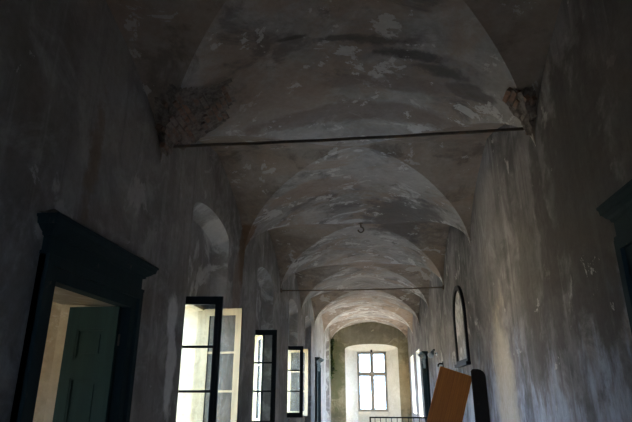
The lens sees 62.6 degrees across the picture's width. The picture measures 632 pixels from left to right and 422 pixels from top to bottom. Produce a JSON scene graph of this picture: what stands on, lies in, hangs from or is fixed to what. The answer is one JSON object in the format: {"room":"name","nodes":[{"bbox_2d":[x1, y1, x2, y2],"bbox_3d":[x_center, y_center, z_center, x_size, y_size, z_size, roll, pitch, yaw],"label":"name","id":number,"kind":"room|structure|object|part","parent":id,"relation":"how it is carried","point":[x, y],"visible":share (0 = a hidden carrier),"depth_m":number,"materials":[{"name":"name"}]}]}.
{"room":"vaulted corridor","nodes":[
{"label":"vaulted corridor","id":0,"kind":"room"},
{"bbox_2d":[33,302,61,421],"bbox_3d":[-4.424,1.153,3.331,3.640,3.300,5.450,-2,-19,6],"label":"wall","id":1,"kind":"structure","parent":0,"point":[39,412],"depth_m":5.87,"materials":[{"name":"paint"}]},
{"bbox_2d":[0,0,330,421],"bbox_3d":[-1.293,2.924,11.964,0.670,5.800,33.000,-2,-19,6],"label":"wall","id":2,"kind":"structure","parent":0,"point":[79,139],"depth_m":4.95,"materials":[{"name":"paint"}]},
{"bbox_2d":[10,209,158,421],"bbox_3d":[-2.005,1.610,3.974,0.687,2.857,1.748,-2,-19,6],"label":"door","id":3,"kind":"structure","parent":2,"relation":"in","point":[96,382],"depth_m":4.53,"materials":[{"name":"green paint"}]},
{"bbox_3d":[-1.758,0.419,4.358,0.182,0.260,1.748,-2,-19,6],"label":"cornice","id":4,"kind":"part","parent":3,"relation":"part of","materials":[{"name":"green paint"}]},
{"bbox_2d":[178,296,242,421],"bbox_3d":[-1.486,2.163,6.928,0.694,1.915,1.440,-2,-19,6],"label":"window","id":5,"kind":"structure","parent":2,"relation":"in","point":[199,391],"depth_m":7.33,"materials":[{"name":"beige paint"}]},
{"bbox_3d":[-1.780,2.147,6.967,0.102,1.860,1.240,-2,-19,6],"label":"frame","id":6,"kind":"part","parent":5,"relation":"part of","materials":[{"name":"beige paint"}]},
{"bbox_2d":[252,330,276,421],"bbox_3d":[-1.064,3.431,10.591,0.692,1.915,1.440,-2,-19,6],"label":"window","id":7,"kind":"structure","parent":2,"relation":"in","point":[259,362],"depth_m":10.55,"materials":[{"name":"beige paint"}]},
{"bbox_3d":[-1.357,3.415,10.630,0.102,1.860,1.240,-2,-19,6],"label":"frame","id":8,"kind":"part","parent":7,"relation":"part of","materials":[{"name":"beige paint"}]},
{"bbox_3d":[-1.179,3.500,10.905,0.003,1.593,0.411,5,-20,-15],"label":"glass","id":9,"kind":"part","parent":7,"relation":"part of","materials":[{"name":"glass"}]},
{"bbox_2d":[287,346,307,418],"bbox_3d":[-0.629,4.731,14.349,0.694,1.915,1.440,-2,-19,6],"label":"window","id":10,"kind":"structure","parent":2,"relation":"in","point":[291,349],"depth_m":14.60,"materials":[{"name":"beige paint"}]},
{"bbox_2d":[315,357,323,421],"bbox_3d":[0.099,7.229,20.234,0.282,2.875,1.770,-2,-19,6],"label":"door","id":11,"kind":"structure","parent":2,"relation":"in","point":[318,360],"depth_m":20.49,"materials":[{"name":"green paint"}]},
{"bbox_3d":[0.070,7.353,20.195,0.160,2.615,1.540,-2,-19,6],"label":"frame","id":12,"kind":"part","parent":11,"relation":"part of","materials":[{"name":"green paint"}]},
{"bbox_3d":[0.134,5.992,20.658,0.210,0.260,1.770,-2,-19,6],"label":"cornice","id":13,"kind":"part","parent":11,"relation":"part of","materials":[{"name":"green paint"}]},
{"bbox_2d":[330,339,336,378],"bbox_3d":[0.888,7.638,26.864,0.436,2.011,0.415,-2,-19,6],"label":"ivy","id":14,"kind":"object","parent":2,"relation":"attached to","point":[331,341],"visible":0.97,"depth_m":26.93,"materials":[{"name":"green plant"}]},
{"bbox_2d":[173,127,526,147],"bbox_3d":[0.280,-0.805,5.729,4.001,0.100,0.100,-2,-19,6],"label":"rod","id":15,"kind":"object","parent":2,"relation":"attached to","point":[517,128],"visible":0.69,"depth_m":5.70,"materials":[{"name":"metal"}]},
{"bbox_2d":[280,285,443,292],"bbox_3d":[1.104,1.916,12.781,4.001,0.100,0.100,-2,-19,6],"label":"rod","id":16,"kind":"object","parent":2,"relation":"attached to","point":[442,287],"visible":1,"depth_m":12.76,"materials":[{"name":"metal"}]},
{"bbox_3d":[1.104,1.925,12.779,4.001,0.048,0.038,-2,-19,6],"label":"rod","id":17,"kind":"part","parent":16,"relation":"part of","materials":[{"name":"metal"}]},
{"bbox_2d":[106,0,561,340],"bbox_3d":[1.017,1.179,12.195,4.024,1.150,32.000,-2,-19,6],"label":"ceiling","id":18,"kind":"structure","parent":0,"point":[297,69],"depth_m":6.38,"materials":[{"name":"paint"}]},
{"bbox_2d":[154,78,236,155],"bbox_3d":[-1.305,-1.005,5.750,0.844,0.696,1.072,-2,-19,6],"label":"brickwork","id":19,"kind":"object","parent":18,"relation":"attached to","point":[184,116],"visible":0.95,"depth_m":5.73,"materials":[{"name":"red brick"}]},
{"bbox_2d":[502,86,536,135],"bbox_3d":[2.079,-1.022,5.293,0.298,0.432,0.480,-2,-19,6],"label":"brickwork","id":20,"kind":"object","parent":18,"relation":"attached to","point":[522,106],"visible":1,"depth_m":5.26,"materials":[{"name":"red brick"}]},
{"bbox_2d":[331,322,411,421],"bbox_3d":[2.791,8.132,27.009,5.400,5.800,0.740,-2,-19,6],"label":"wall","id":21,"kind":"structure","parent":0,"point":[367,336],"depth_m":26.74,"materials":[{"name":"paint"}]},
{"bbox_2d":[357,350,387,411],"bbox_3d":[2.925,8.772,27.007,1.520,3.070,0.180,-2,-19,6],"label":"window","id":22,"kind":"structure","parent":21,"relation":"in","point":[371,373],"depth_m":27.03,"materials":[{"name":"grey paint"}]},
{"bbox_3d":[2.563,8.004,27.354,0.615,0.962,0.045,-2,-19,6],"label":"sash","id":23,"kind":"part","parent":22,"relation":"part of","materials":[{"name":"glass"}]},
{"bbox_3d":[2.563,9.379,26.878,0.615,1.668,0.045,-2,-19,6],"label":"sash","id":24,"kind":"part","parent":22,"relation":"part of","materials":[{"name":"glass"}]},
{"bbox_3d":[3.294,7.978,27.279,0.615,0.962,0.045,-2,-19,6],"label":"sash","id":25,"kind":"part","parent":22,"relation":"part of","materials":[{"name":"glass"}]},
{"bbox_3d":[3.294,9.353,26.803,0.615,1.668,0.045,-2,-19,6],"label":"sash","id":26,"kind":"part","parent":22,"relation":"part of","materials":[{"name":"glass"}]},
{"bbox_2d":[408,0,631,421],"bbox_3d":[3.339,2.759,11.487,0.650,5.800,33.000,-2,-19,6],"label":"wall","id":27,"kind":"structure","parent":0,"point":[539,279],"depth_m":4.89,"materials":[{"name":"paint"}]},
{"bbox_2d":[418,351,430,421],"bbox_3d":[3.682,6.203,17.270,0.282,2.875,1.770,-2,-19,6],"label":"door","id":28,"kind":"structure","parent":27,"relation":"in","point":[423,354],"depth_m":17.66,"materials":[{"name":"green paint"}]},
{"bbox_3d":[3.646,4.969,17.701,0.210,0.260,1.770,-2,-19,6],"label":"cornice","id":29,"kind":"part","parent":28,"relation":"part of","materials":[{"name":"green paint"}]},
{"bbox_3d":[3.711,6.325,17.225,0.160,2.615,1.540,-2,-19,6],"label":"frame","id":30,"kind":"part","parent":28,"relation":"part of","materials":[{"name":"green paint"}]},
{"bbox_2d":[427,349,436,357],"bbox_3d":[3.226,3.935,14.367,0.166,0.264,0.347,-18,-26,41],"label":"wall lamp","id":31,"kind":"object","parent":27,"relation":"attached to","point":[431,353],"visible":1,"depth_m":14.28,"materials":[{"name":"grey metal"}]},
{"bbox_3d":[3.201,3.940,14.329,0.265,0.230,0.166,16,-25,-39],"label":"lamp shade","id":32,"kind":"part","parent":31,"relation":"part of","materials":[{"name":"grey metal"}]},
{"bbox_2d":[452,286,470,367],"bbox_3d":[2.827,2.264,10.301,0.090,1.560,1.480,-2,-19,6],"label":"arched frame","id":33,"kind":"object","parent":27,"relation":"attached to","point":[462,350],"visible":1,"depth_m":10.28,"materials":[{"name":"black paint"}]},
{"bbox_3d":[2.864,2.252,10.301,0.001,1.348,1.210,-2,-19,6],"label":"panel","id":34,"kind":"part","parent":33,"relation":"part of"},
{"bbox_2d":[596,179,631,333],"bbox_3d":[2.006,1.070,2.442,0.212,2.875,1.640,-2,-19,6],"label":"door","id":35,"kind":"structure","parent":27,"relation":"in","point":[617,208],"depth_m":3.41,"materials":[{"name":"green paint"}]},
{"bbox_3d":[1.970,-0.164,2.874,0.140,0.260,1.640,-2,-19,6],"label":"cornice","id":36,"kind":"part","parent":35,"relation":"part of","materials":[{"name":"green paint"}]},
{"bbox_3d":[2.000,1.193,2.401,0.160,2.615,1.540,-2,-19,6],"label":"frame","id":37,"kind":"part","parent":35,"relation":"part of","materials":[{"name":"green paint"}]},
{"bbox_3d":[1.030,5.652,10.826,5.330,0.300,33.140,-2,-19,6],"label":"floor","id":38,"kind":"structure","parent":0,"visible":0},
{"bbox_2d":[369,417,427,421],"bbox_3d":[2.372,5.938,13.638,1.900,1.000,0.040,-2,-19,6],"label":"iron railing","id":39,"kind":"object","parent":38,"relation":"on","point":[369,417],"visible":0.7,"depth_m":13.79,"materials":[{"name":"black metal"}]},
{"bbox_3d":[2.372,5.482,13.796,1.900,0.035,0.040,-2,-19,6],"label":"rail","id":40,"kind":"part","parent":39,"relation":"part of","materials":[{"name":"black metal"}]},
{"bbox_2d":[427,366,470,421],"bbox_3d":[2.188,3.756,8.982,1.164,2.063,0.050,-2,-19,6],"label":"wooden board","id":41,"kind":"object","parent":38,"relation":"on","point":[451,391],"visible":0.85,"depth_m":9.11,"materials":[{"name":"orange wood"}]},
{"bbox_2d":[471,369,489,421],"bbox_3d":[2.551,3.429,7.889,0.215,1.975,0.045,-2,-19,6],"label":"wooden plank","id":42,"kind":"object","parent":38,"relation":"on","point":[478,378],"visible":1,"depth_m":8.06,"materials":[{"name":"black wood"}]}
]}

